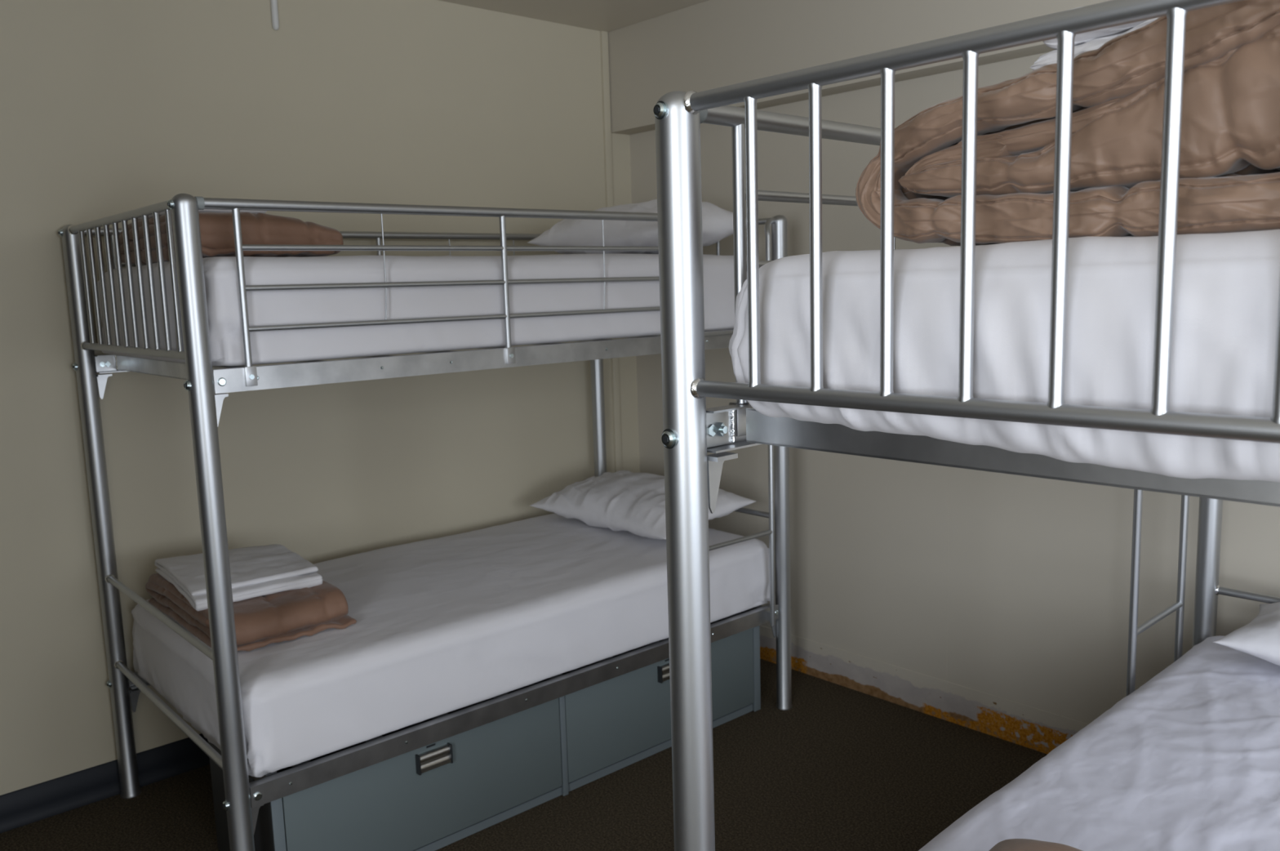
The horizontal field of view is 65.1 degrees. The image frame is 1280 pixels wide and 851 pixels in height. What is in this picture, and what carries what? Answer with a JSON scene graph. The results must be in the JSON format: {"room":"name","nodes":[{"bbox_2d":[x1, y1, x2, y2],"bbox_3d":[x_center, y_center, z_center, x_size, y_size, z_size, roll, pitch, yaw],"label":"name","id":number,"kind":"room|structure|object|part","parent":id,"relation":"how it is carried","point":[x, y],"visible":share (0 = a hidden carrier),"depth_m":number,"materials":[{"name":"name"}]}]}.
{"room":"dormitory","nodes":[
{"label":"dormitory","id":0,"kind":"room"},
{"bbox_2d":[0,0,639,795],"bbox_3d":[-1.843,-0.096,2.713,5.060,2.472,0.120,-9,11,-41],"label":"wall","id":1,"kind":"structure","parent":0,"point":[108,108],"depth_m":3.16,"materials":[{"name":"beige paint"}]},
{"bbox_2d":[0,733,209,833],"bbox_3d":[-1.816,1.091,2.778,4.675,0.102,0.016,-9,11,-41],"label":"baseboard","id":2,"kind":"structure","parent":1,"relation":"attached to","point":[40,801],"depth_m":2.95,"materials":[{"name":"black plastic"}]},
{"bbox_2d":[270,0,279,30],"bbox_3d":[-1.142,-1.326,3.126,0.021,0.179,0.021,-9,11,-41],"label":"cable cover","id":3,"kind":"object","parent":1,"relation":"attached to","point":[273,3],"visible":1,"depth_m":3.12,"materials":[{"name":"white plastic"}]},
{"bbox_2d":[600,31,622,471],"bbox_3d":[-0.107,-0.351,4.178,0.032,2.472,0.012,-9,11,-41],"label":"trim","id":4,"kind":"structure","parent":1,"relation":"attached to","point":[603,34],"depth_m":4.08,"materials":[{"name":"beige paint"}]},
{"bbox_2d":[0,657,1047,850],"bbox_3d":[-0.152,1.379,1.079,5.060,0.100,5.040,-9,11,-41],"label":"floor","id":5,"kind":"structure","parent":0,"point":[842,768],"depth_m":2.89,"materials":[{"name":"brown carpet"}]},
{"bbox_2d":[57,193,792,850],"bbox_3d":[-0.533,0.211,3.122,1.910,1.675,1.037,-9,10,-41],"label":"bunk bed","id":6,"kind":"object","parent":5,"relation":"on","point":[205,383],"visible":0.52,"depth_m":2.51,"materials":[{"name":"silver metal"}]},
{"bbox_3d":[-1.549,0.274,2.887,0.056,1.675,0.056,-9,10,-41],"label":"post","id":7,"kind":"part","parent":6,"relation":"part of","materials":[{"name":"silver metal"}]},
{"bbox_3d":[-1.524,-0.176,2.856,0.055,0.042,0.003,-9,10,-41],"label":"angle plate","id":8,"kind":"part","parent":6,"relation":"part of","materials":[{"name":"silver metal"}]},
{"bbox_3d":[-0.864,-0.274,3.419,1.791,0.050,0.028,-9,10,-41],"label":"rail","id":9,"kind":"part","parent":6,"relation":"part of","materials":[{"name":"metal"}]},
{"bbox_3d":[-1.253,-0.499,2.412,0.020,0.020,0.934,-9,10,-41],"label":"rail","id":10,"kind":"part","parent":6,"relation":"part of","materials":[{"name":"silver metal"}]},
{"bbox_3d":[-1.186,-0.505,3.121,0.819,0.013,0.013,-9,10,-41],"label":"guard rail","id":11,"kind":"part","parent":6,"relation":"part of","materials":[{"name":"silver metal"}]},
{"bbox_3d":[-1.243,-0.184,2.456,0.019,0.019,0.934,-9,10,-41],"label":"rail","id":12,"kind":"part","parent":6,"relation":"part of","materials":[{"name":"silver metal"}]},
{"bbox_3d":[-1.496,0.750,2.984,0.055,0.041,0.003,-9,10,-41],"label":"angle plate","id":13,"kind":"part","parent":6,"relation":"part of","materials":[{"name":"silver metal"}]},
{"bbox_3d":[-0.836,0.653,3.547,1.791,0.049,0.028,-9,10,-41],"label":"rail","id":14,"kind":"part","parent":6,"relation":"part of","materials":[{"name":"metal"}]},
{"bbox_3d":[-1.224,0.480,2.548,0.019,0.019,0.934,-9,10,-41],"label":"rail","id":15,"kind":"part","parent":6,"relation":"part of","materials":[{"name":"silver metal"}]},
{"bbox_3d":[-1.216,0.737,2.583,0.019,0.019,0.934,-9,10,-41],"label":"rail","id":16,"kind":"part","parent":6,"relation":"part of","materials":[{"name":"silver metal"}]},
{"bbox_3d":[-0.908,0.355,2.163,0.056,1.675,0.056,-9,10,-41],"label":"post","id":17,"kind":"part","parent":6,"relation":"part of","materials":[{"name":"silver metal"}]},
{"bbox_3d":[-0.841,-0.106,2.164,0.024,0.042,0.014,-9,10,-41],"label":"fixing plate","id":18,"kind":"part","parent":6,"relation":"part of","materials":[{"name":"metal"}]},
{"bbox_3d":[-0.881,-0.641,3.376,1.805,0.023,0.023,-9,10,-41],"label":"guard rail","id":19,"kind":"part","parent":6,"relation":"part of","materials":[{"name":"silver metal"}]},
{"bbox_3d":[-0.601,-0.416,2.349,0.671,0.013,0.013,-9,10,-41],"label":"guard rail","id":20,"kind":"part","parent":6,"relation":"part of","materials":[{"name":"silver metal"}]},
{"bbox_3d":[-0.598,-0.331,2.361,0.671,0.013,0.013,-9,10,-41],"label":"guard rail","id":21,"kind":"part","parent":6,"relation":"part of","materials":[{"name":"silver metal"}]},
{"bbox_3d":[-0.596,-0.244,2.373,0.671,0.013,0.013,-9,10,-41],"label":"guard rail","id":22,"kind":"part","parent":6,"relation":"part of","materials":[{"name":"silver metal"}]},
{"bbox_2d":[97,253,746,366],"bbox_3d":[-0.549,-0.382,3.038,1.799,0.250,0.948,-9,10,-41],"label":"mattress","id":23,"kind":"object","parent":6,"relation":"on","point":[220,274],"visible":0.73,"depth_m":2.46,"materials":[{"name":"white fabric"}]},
{"bbox_2d":[119,211,343,264],"bbox_3d":[-1.071,-0.477,2.582,0.360,0.120,0.647,-9,10,-41],"label":"comforter","id":24,"kind":"object","parent":23,"relation":"on","point":[216,228],"visible":0.52,"depth_m":2.36,"materials":[{"name":"brown fabric"}]},
{"bbox_2d":[137,208,266,220],"bbox_3d":[-1.118,-0.542,2.545,0.215,0.033,0.343,-9,10,-41],"label":"sheet","id":25,"kind":"object","parent":24,"relation":"on","point":[162,213],"visible":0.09,"depth_m":2.43,"materials":[{"name":"white fabric"}]},
{"bbox_2d":[528,199,746,253],"bbox_3d":[-0.002,-0.669,3.421,0.429,0.184,0.700,-9,11,-43],"label":"pillow","id":26,"kind":"object","parent":23,"relation":"on","point":[717,222],"visible":0.5,"depth_m":3.26,"materials":[{"name":"white fabric"}]},
{"bbox_3d":[-0.403,-0.535,2.510,1.370,0.023,0.023,-9,10,-41],"label":"guard rail","id":27,"kind":"part","parent":6,"relation":"part of","materials":[{"name":"silver metal"}]},
{"bbox_2d":[131,512,769,777],"bbox_3d":[-0.519,0.550,3.163,1.808,0.238,0.959,-9,10,-41],"label":"mattress","id":28,"kind":"object","parent":6,"relation":"on","point":[446,624],"visible":0.72,"depth_m":2.75,"materials":[{"name":"white fabric"}]},
{"bbox_2d":[145,573,356,651],"bbox_3d":[-1.075,0.467,2.733,0.343,0.106,0.638,-9,10,-41],"label":"comforter","id":29,"kind":"object","parent":28,"relation":"on","point":[260,621],"visible":0.54,"depth_m":2.55,"materials":[{"name":"brown fabric"}]},
{"bbox_2d":[154,543,322,610],"bbox_3d":[-1.104,0.396,2.747,0.324,0.054,0.466,-8,10,-36],"label":"sheet","id":30,"kind":"object","parent":29,"relation":"on","point":[260,570],"visible":0.86,"depth_m":2.66,"materials":[{"name":"white fabric"}]},
{"bbox_2d":[529,470,755,539],"bbox_3d":[-0.006,0.274,3.624,0.437,0.168,0.755,-9,10,-41],"label":"pillow","id":31,"kind":"object","parent":28,"relation":"on","point":[634,503],"visible":0.72,"depth_m":3.50,"materials":[{"name":"white fabric"}]},
{"bbox_3d":[-0.236,-0.194,2.710,1.791,0.050,0.028,-9,10,-41],"label":"rail","id":32,"kind":"part","parent":6,"relation":"part of","materials":[{"name":"metal"}]},
{"bbox_3d":[-0.338,-0.182,2.602,0.024,0.042,0.014,-9,10,-41],"label":"fixing plate","id":33,"kind":"part","parent":6,"relation":"part of","materials":[{"name":"metal"}]},
{"bbox_3d":[-0.208,0.732,2.839,1.791,0.049,0.028,-9,10,-41],"label":"rail","id":34,"kind":"part","parent":6,"relation":"part of","materials":[{"name":"metal"}]},
{"bbox_3d":[-0.118,-0.488,2.768,0.616,0.013,0.013,-9,10,-41],"label":"guard rail","id":35,"kind":"part","parent":6,"relation":"part of","materials":[{"name":"silver metal"}]},
{"bbox_3d":[-0.116,-0.403,2.780,0.616,0.013,0.013,-9,10,-41],"label":"guard rail","id":36,"kind":"part","parent":6,"relation":"part of","materials":[{"name":"silver metal"}]},
{"bbox_3d":[-0.113,-0.317,2.792,0.616,0.013,0.013,-9,10,-41],"label":"guard rail","id":37,"kind":"part","parent":6,"relation":"part of","materials":[{"name":"silver metal"}]},
{"bbox_3d":[-0.165,0.066,4.089,0.056,1.675,0.056,-9,10,-41],"label":"post","id":38,"kind":"part","parent":6,"relation":"part of","materials":[{"name":"silver metal"}]},
{"bbox_3d":[0.160,0.272,3.750,0.019,0.019,0.934,-9,10,-41],"label":"rail","id":39,"kind":"part","parent":6,"relation":"part of","materials":[{"name":"silver metal"}]},
{"bbox_3d":[0.131,-0.707,3.615,0.020,0.020,0.934,-9,10,-41],"label":"rail","id":40,"kind":"part","parent":6,"relation":"part of","materials":[{"name":"silver metal"}]},
{"bbox_3d":[0.476,0.147,3.366,0.056,1.675,0.056,-9,10,-41],"label":"post","id":41,"kind":"part","parent":6,"relation":"part of","materials":[{"name":"silver metal"}]},
{"bbox_2d":[207,616,760,850],"bbox_3d":[-0.356,0.900,3.043,1.683,0.315,0.448,-9,10,-41],"label":"storage cabinet","id":42,"kind":"object","parent":5,"relation":"on","point":[434,796],"visible":0.54,"depth_m":2.74,"materials":[{"name":"grey metal"}]},
{"bbox_3d":[-0.987,0.993,2.508,0.018,0.315,0.428,-9,10,-41],"label":"panel","id":43,"kind":"part","parent":42,"relation":"part of","materials":[{"name":"grey metal"}]},
{"bbox_3d":[-0.535,0.950,2.626,0.801,0.276,0.018,-9,10,-41],"label":"drawer","id":44,"kind":"part","parent":42,"relation":"part of","materials":[{"name":"grey metal"}]},
{"bbox_3d":[-0.533,0.863,2.595,0.088,0.047,0.016,-9,10,-41],"label":"handle","id":45,"kind":"part","parent":42,"relation":"part of","materials":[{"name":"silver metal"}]},
{"bbox_3d":[-0.368,0.745,3.030,1.647,0.004,0.390,-9,10,-41],"label":"panel","id":46,"kind":"part","parent":42,"relation":"part of","materials":[{"name":"grey"}]},
{"bbox_3d":[0.082,0.857,3.162,0.796,0.276,0.018,-9,10,-41],"label":"drawer","id":47,"kind":"part","parent":42,"relation":"part of","materials":[{"name":"grey metal"}]},
{"bbox_3d":[0.097,0.768,3.142,0.088,0.047,0.016,-9,10,-41],"label":"handle","id":48,"kind":"part","parent":42,"relation":"part of","materials":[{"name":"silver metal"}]},
{"bbox_2d":[653,0,1279,850],"bbox_3d":[1.067,0.386,1.516,1.910,1.675,1.037,-9,11,-42],"label":"bunk bed","id":49,"kind":"object","parent":5,"relation":"on","point":[691,430],"visible":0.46,"depth_m":1.05,"materials":[{"name":"silver metal"}]},
{"bbox_2d":[654,106,658,112],"bbox_3d":[0.019,-0.349,1.109,0.001,0.007,0.006,-9,11,-42],"label":"socket","id":50,"kind":"object","parent":49,"relation":"attached to","point":[656,109],"depth_m":1.11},
{"bbox_2d":[662,435,667,443],"bbox_3d":[0.030,0.016,1.160,0.001,0.009,0.007,-9,11,-42],"label":"socket","id":51,"kind":"object","parent":49,"relation":"attached to","point":[664,438],"depth_m":1.16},
{"bbox_3d":[0.066,0.454,1.243,0.056,1.675,0.056,-9,11,-42],"label":"post","id":52,"kind":"part","parent":49,"relation":"part of","materials":[{"name":"silver metal"}]},
{"bbox_3d":[0.090,0.004,1.213,0.055,0.042,0.003,-9,11,-42],"label":"angle plate","id":53,"kind":"part","parent":49,"relation":"part of","materials":[{"name":"silver metal"}]},
{"bbox_3d":[0.733,-0.096,1.795,1.791,0.050,0.028,-9,11,-42],"label":"rail","id":54,"kind":"part","parent":49,"relation":"part of","materials":[{"name":"metal"}]},
{"bbox_3d":[0.124,-0.009,1.253,0.024,0.042,0.014,-9,11,-42],"label":"fixing plate","id":55,"kind":"part","parent":49,"relation":"part of","materials":[{"name":"metal"}]},
{"bbox_3d":[0.367,-0.233,1.450,0.671,0.013,0.013,-9,11,-42],"label":"guard rail","id":56,"kind":"part","parent":49,"relation":"part of","materials":[{"name":"silver metal"}]},
{"bbox_3d":[0.557,-0.438,1.605,1.370,0.023,0.023,-9,11,-42],"label":"guard rail","id":57,"kind":"part","parent":49,"relation":"part of","materials":[{"name":"silver metal"}]},
{"bbox_3d":[0.365,-0.318,1.438,0.671,0.013,0.013,-9,11,-42],"label":"guard rail","id":58,"kind":"part","parent":49,"relation":"part of","materials":[{"name":"silver metal"}]},
{"bbox_3d":[0.373,-0.321,0.778,0.020,0.020,0.934,-9,11,-42],"label":"rail","id":59,"kind":"part","parent":49,"relation":"part of","materials":[{"name":"silver metal"}]},
{"bbox_3d":[0.383,-0.006,0.822,0.019,0.019,0.934,-9,11,-42],"label":"rail","id":60,"kind":"part","parent":49,"relation":"part of","materials":[{"name":"silver metal"}]},
{"bbox_2d":[728,229,1279,481],"bbox_3d":[1.042,-0.164,1.438,1.804,0.215,0.936,-9,11,-42],"label":"mattress","id":61,"kind":"object","parent":49,"relation":"on","point":[1227,284],"visible":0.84,"depth_m":0.88,"materials":[{"name":"white fabric"}]},
{"bbox_2d":[855,0,1279,245],"bbox_3d":[0.622,-0.305,1.013,0.524,0.241,0.629,-9,11,-42],"label":"comforter","id":62,"kind":"object","parent":61,"relation":"on","point":[1229,180],"visible":0.77,"depth_m":0.88,"materials":[{"name":"brown fabric"}]},
{"bbox_2d":[1030,6,1159,70],"bbox_3d":[0.638,-0.404,0.969,0.297,0.105,0.408,-9,11,-42],"label":"sheet","id":63,"kind":"object","parent":62,"relation":"on","point":[1091,40],"visible":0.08,"depth_m":0.99,"materials":[{"name":"white fabric"}]},
{"bbox_2d":[918,635,1279,850],"bbox_3d":[1.080,0.733,1.578,1.848,0.216,0.982,-9,11,-42],"label":"mattress","id":64,"kind":"object","parent":49,"relation":"on","point":[1188,759],"visible":1,"depth_m":1.75,"materials":[{"name":"white fabric"}]},
{"bbox_2d":[989,838,1082,850],"bbox_3d":[0.554,0.659,1.110,0.445,0.109,0.568,-9,11,-42],"label":"comforter","id":65,"kind":"object","parent":64,"relation":"on","point":[1011,844],"visible":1,"depth_m":1.39,"materials":[{"name":"brown fabric"}]},
{"bbox_2d":[1213,601,1279,665],"bbox_3d":[1.616,0.474,2.076,0.330,0.123,0.680,-9,11,-42],"label":"pillow","id":66,"kind":"object","parent":64,"relation":"on","point":[1260,637],"visible":1,"depth_m":2.18,"materials":[{"name":"white fabric"}]},
{"bbox_3d":[1.413,0.241,2.486,0.056,1.675,0.056,-9,11,-42],"label":"post","id":67,"kind":"part","parent":49,"relation":"part of","materials":[{"name":"silver metal"}]},
{"bbox_3d":[1.749,0.446,2.156,0.019,0.019,0.934,-9,11,-42],"label":"rail","id":68,"kind":"part","parent":49,"relation":"part of","materials":[{"name":"silver metal"}]},
{"bbox_2d":[439,0,707,31],"bbox_3d":[-0.228,-1.167,0.726,5.060,0.100,5.040,-9,11,-41],"label":"ceiling","id":69,"kind":"structure","parent":0,"point":[607,15],"depth_m":3.68,"materials":[{"name":"paint"}]},
{"bbox_2d":[629,51,1279,724],"bbox_3d":[1.638,-0.176,2.539,0.120,2.472,5.040,-9,11,-41],"label":"wall","id":70,"kind":"structure","parent":0,"point":[1038,569],"depth_m":3.25,"materials":[{"name":"beige paint"}]},
{"bbox_2d":[608,0,1111,134],"bbox_3d":[1.523,-1.193,2.321,0.107,0.391,4.800,-9,11,-41],"label":"beam","id":71,"kind":"structure","parent":70,"relation":"attached to","point":[709,44],"depth_m":3.41,"materials":[{"name":"beige paint"}]},
{"bbox_2d":[759,625,1088,754],"bbox_3d":[1.627,0.988,2.658,0.003,0.135,4.800,-9,11,-41],"label":"baseboard","id":72,"kind":"structure","parent":70,"relation":"attached to","point":[1029,726],"depth_m":3.37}
]}

